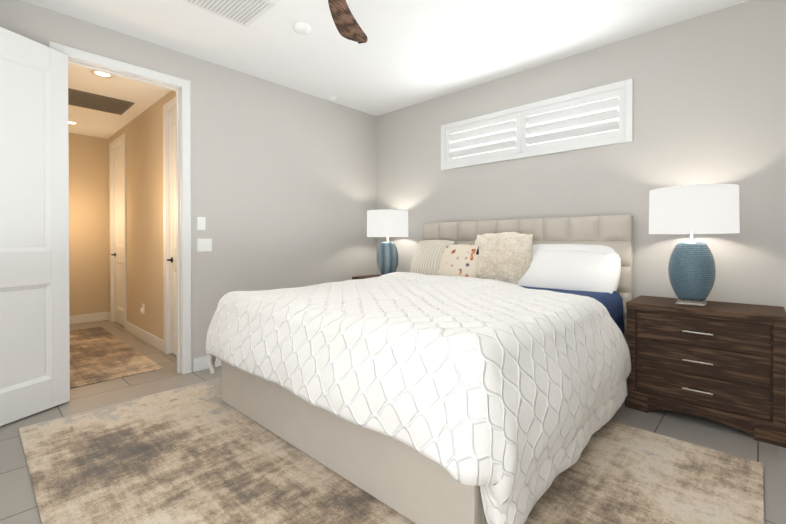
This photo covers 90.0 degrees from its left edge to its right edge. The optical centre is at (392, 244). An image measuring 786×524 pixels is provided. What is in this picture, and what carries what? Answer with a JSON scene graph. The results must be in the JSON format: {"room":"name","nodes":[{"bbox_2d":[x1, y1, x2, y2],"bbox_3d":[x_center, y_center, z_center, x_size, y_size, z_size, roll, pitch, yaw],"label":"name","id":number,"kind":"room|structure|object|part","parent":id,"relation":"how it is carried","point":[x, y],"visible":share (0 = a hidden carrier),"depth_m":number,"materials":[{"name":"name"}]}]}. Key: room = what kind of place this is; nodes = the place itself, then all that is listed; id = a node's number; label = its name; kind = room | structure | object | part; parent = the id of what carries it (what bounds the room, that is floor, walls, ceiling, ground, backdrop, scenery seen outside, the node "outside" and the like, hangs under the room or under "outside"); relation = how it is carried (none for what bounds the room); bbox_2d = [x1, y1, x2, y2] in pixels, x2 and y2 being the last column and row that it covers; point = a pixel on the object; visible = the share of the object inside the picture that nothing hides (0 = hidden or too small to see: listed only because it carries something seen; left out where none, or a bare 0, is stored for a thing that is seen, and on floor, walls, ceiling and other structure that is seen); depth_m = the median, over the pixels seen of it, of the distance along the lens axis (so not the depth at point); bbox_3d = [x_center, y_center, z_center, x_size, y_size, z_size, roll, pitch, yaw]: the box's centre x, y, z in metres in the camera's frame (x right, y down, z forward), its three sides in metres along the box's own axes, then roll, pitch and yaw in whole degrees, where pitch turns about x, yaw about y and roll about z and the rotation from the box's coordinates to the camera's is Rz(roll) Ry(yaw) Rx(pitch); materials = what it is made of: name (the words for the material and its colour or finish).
{"room":"bedroom","nodes":[
{"label":"bedroom","id":0,"kind":"room"},
{"bbox_2d":[68,133,107,315],"bbox_3d":[-4.580,-0.211,5.295,0.120,2.620,1.200,0,1,43],"label":"wall","id":1,"kind":"structure","parent":0,"point":[88,224],"depth_m":5.52,"materials":[{"name":"beige paint"}]},
{"bbox_2d":[69,312,109,324],"bbox_3d":[-4.518,1.041,5.272,0.015,0.115,1.160,0,1,43],"label":"baseboard","id":2,"kind":"structure","parent":1,"relation":"attached to","point":[75,319],"depth_m":5.53,"materials":[{"name":"white wood"}]},
{"bbox_2d":[108,90,175,339],"bbox_3d":[-2.968,-0.208,4.692,3.300,2.620,0.120,0,1,43],"label":"wall","id":3,"kind":"structure","parent":0,"point":[143,131],"depth_m":4.47,"materials":[{"name":"beige paint"}]},
{"bbox_2d":[111,143,123,325],"bbox_3d":[-3.669,-0.126,5.317,0.677,2.424,0.142,0,1,43],"label":"hall door","id":4,"kind":"structure","parent":3,"relation":"in","point":[118,254],"depth_m":5.39,"materials":[{"name":"white wood"}]},
{"bbox_2d":[109,133,126,329],"bbox_3d":[-3.659,-0.159,5.338,0.820,2.515,0.152,0,1,43],"label":"door frame","id":5,"kind":"structure","parent":3,"relation":"attached to","point":[118,141],"depth_m":5.52,"materials":[{"name":"white wood"}]},
{"bbox_2d":[126,321,163,351],"bbox_3d":[-2.870,1.046,4.516,1.455,0.115,0.015,0,1,43],"label":"baseboard","id":6,"kind":"structure","parent":3,"relation":"attached to","point":[158,343],"depth_m":4.43,"materials":[{"name":"white wood"}]},
{"bbox_2d":[163,97,175,353],"bbox_3d":[-2.025,-0.149,3.813,0.719,2.515,0.152,0,1,43],"label":"door frame","id":7,"kind":"structure","parent":3,"relation":"attached to","point":[169,106],"depth_m":3.97,"materials":[{"name":"white wood"}]},
{"bbox_2d":[167,109,176,355],"bbox_3d":[-2.025,-0.116,3.781,0.607,2.424,0.142,0,1,43],"label":"hall door","id":8,"kind":"structure","parent":3,"relation":"in","point":[172,259],"depth_m":3.91,"materials":[{"name":"white wood"}]},
{"bbox_2d":[0,0,375,371],"bbox_3d":[-1.936,-0.259,3.291,0.120,2.740,4.920,0,1,43],"label":"wall","id":9,"kind":"structure","parent":0,"point":[283,186],"depth_m":3.85,"materials":[{"name":"grey paint"}]},
{"bbox_2d":[0,27,69,425],"bbox_3d":[-2.394,-0.107,2.395,0.405,2.424,0.693,0,1,43],"label":"door","id":10,"kind":"structure","parent":9,"relation":"in","point":[34,276],"depth_m":2.56,"materials":[{"name":"white wood"}]},
{"bbox_2d":[49,41,191,373],"bbox_3d":[-2.111,-0.145,3.105,0.152,2.515,0.920,0,1,43],"label":"door frame","id":11,"kind":"structure","parent":9,"relation":"attached to","point":[106,65],"depth_m":3.35,"materials":[{"name":"white wood"}]},
{"bbox_2d":[197,217,205,229],"bbox_3d":[-1.688,-0.182,3.464,0.009,0.115,0.070,0,1,43],"label":"light switch","id":12,"kind":"object","parent":9,"relation":"attached to","point":[201,221],"depth_m":3.46,"materials":[{"name":"white plastic"}]},
{"bbox_2d":[197,239,211,251],"bbox_3d":[-1.669,0.008,3.485,0.009,0.115,0.125,0,1,43],"label":"light switch","id":13,"kind":"object","parent":9,"relation":"attached to","point":[204,245],"depth_m":3.48,"materials":[{"name":"white plastic"}]},
{"bbox_2d":[193,356,220,371],"bbox_3d":[-0.983,1.048,4.222,0.015,0.115,2.210,0,1,43],"label":"baseboard","id":14,"kind":"structure","parent":9,"relation":"attached to","point":[200,363],"depth_m":3.46,"materials":[{"name":"white wood"}]},
{"bbox_2d":[22,0,749,138],"bbox_3d":[-1.504,-1.616,2.961,7.790,0.220,5.040,0,1,43],"label":"ceiling","id":15,"kind":"structure","parent":0,"point":[409,53],"depth_m":3.14,"materials":[{"name":"white paint"}]},
{"bbox_2d":[68,121,78,124],"bbox_3d":[-4.030,-1.518,4.909,0.170,0.005,0.170,0,1,43],"label":"recessed light","id":16,"kind":"object","parent":15,"relation":"in","point":[72,123],"visible":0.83,"depth_m":4.93,"materials":[{"name":"white"}]},
{"bbox_2d":[68,88,134,114],"bbox_3d":[-3.225,-1.506,4.123,0.550,0.020,0.750,0,1,43],"label":"ceiling vent","id":17,"kind":"object","parent":15,"relation":"in","point":[78,98],"visible":0.5,"depth_m":4.16,"materials":[{"name":"grey"}]},
{"bbox_2d":[90,70,113,77],"bbox_3d":[-2.573,-1.508,3.481,0.170,0.005,0.170,0,1,43],"label":"recessed light","id":18,"kind":"object","parent":15,"relation":"in","point":[100,74],"visible":0.65,"depth_m":3.49,"materials":[{"name":"white"}]},
{"bbox_2d":[182,0,276,26],"bbox_3d":[-1.093,-1.617,2.618,0.420,0.018,0.460,0,1,43],"label":"ceiling vent","id":19,"kind":"object","parent":15,"relation":"in","point":[246,13],"visible":1,"depth_m":2.68,"materials":[{"name":"white metal"}]},
{"bbox_2d":[293,22,310,34],"bbox_3d":[-0.680,-1.609,2.943,0.130,0.036,0.130,0,1,43],"label":"smoke detector","id":20,"kind":"object","parent":15,"relation":"attached to","point":[301,28],"visible":0.98,"depth_m":2.91,"materials":[{"name":"white plastic"}]},
{"bbox_2d":[328,0,367,43],"bbox_3d":[-0.254,-1.416,1.731,1.176,0.404,1.267,0,1,43],"label":"ceiling fan","id":21,"kind":"object","parent":15,"relation":"hanging from","point":[348,27],"visible":1,"depth_m":2.35,"materials":[{"name":"brown wood"}]},
{"bbox_2d":[0,320,785,523],"bbox_3d":[-1.504,1.163,2.979,7.790,0.100,5.040,0,1,43],"label":"floor","id":22,"kind":"structure","parent":0,"point":[18,503],"depth_m":2.38,"materials":[{"name":"tile"}]},
{"bbox_2d":[70,327,162,388],"bbox_3d":[-3.174,1.100,4.099,2.480,0.010,0.660,0,1,43],"label":"rug","id":23,"kind":"object","parent":22,"relation":"on","point":[99,354],"visible":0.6,"depth_m":3.74,"materials":[{"name":"carpet"}]},
{"bbox_2d":[352,274,380,279],"bbox_3d":[-0.088,0.743,4.560,0.668,0.720,0.482,0,1,43],"label":"nightstand","id":24,"kind":"object","parent":22,"relation":"on","point":[363,277],"visible":0.04,"depth_m":4.65,"materials":[{"name":"brown wood"}]},
{"bbox_2d":[367,209,408,276],"bbox_3d":[-0.061,-0.011,4.524,0.480,0.785,0.480,0,1,43],"label":"lamp","id":25,"kind":"object","parent":24,"relation":"on","point":[387,223],"visible":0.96,"depth_m":4.36,"materials":[{"name":"fabric"}]},
{"bbox_2d":[19,377,763,523],"bbox_3d":[-0.189,1.112,2.175,3.270,0.012,2.540,0,1,43],"label":"rug","id":26,"kind":"object","parent":22,"relation":"on","point":[200,453],"visible":0.56,"depth_m":1.87,"materials":[{"name":"carpet"}]},
{"bbox_2d":[206,215,632,523],"bbox_3d":[0.291,0.444,2.859,2.309,1.340,2.489,0,1,43],"label":"bed","id":27,"kind":"object","parent":22,"relation":"on","point":[469,372],"visible":1,"depth_m":1.83,"materials":[{"name":"fabric"}]},
{"bbox_2d":[410,240,454,274],"bbox_3d":[0.397,0.184,4.116,0.520,0.500,0.170,0,-21,46],"label":"pillow","id":28,"kind":"object","parent":27,"relation":"on","point":[427,254],"depth_m":4.06,"materials":[{"name":"beige fabric"}]},
{"bbox_3d":[1.093,0.419,3.720,2.030,1.300,0.134,0,1,43],"label":"headboard","id":29,"kind":"part","parent":27,"relation":"part of","materials":[{"name":"fabric"}]},
{"bbox_2d":[521,286,623,334],"bbox_3d":[0.972,0.531,2.824,0.976,0.374,1.100,0,1,43],"label":"blanket","id":30,"kind":"object","parent":27,"relation":"on","point":[611,299],"depth_m":2.70,"materials":[{"name":"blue fabric"}]},
{"bbox_2d":[625,295,785,447],"bbox_3d":[2.028,0.756,2.584,0.788,0.720,0.482,0,1,43],"label":"nightstand","id":31,"kind":"object","parent":22,"relation":"on","point":[722,362],"visible":1,"depth_m":2.39,"materials":[{"name":"brown wood"}]},
{"bbox_2d":[649,184,739,305],"bbox_3d":[1.985,0.002,2.614,0.480,0.785,0.480,0,1,43],"label":"lamp","id":32,"kind":"object","parent":31,"relation":"on","point":[691,210],"visible":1,"depth_m":2.50,"materials":[{"name":"fabric"}]},
{"bbox_2d":[376,0,785,311],"bbox_3d":[1.380,-0.261,3.642,4.490,2.740,0.120,0,1,43],"label":"wall","id":33,"kind":"structure","parent":0,"point":[709,98],"depth_m":3.00,"materials":[{"name":"grey paint"}]},
{"bbox_2d":[441,78,632,169],"bbox_3d":[1.242,-1.056,3.745,1.840,0.490,0.150,0,1,43],"label":"window shutter","id":34,"kind":"object","parent":33,"relation":"attached to","point":[595,117],"visible":1,"depth_m":3.56,"materials":[{"name":"white wood"}]}
]}

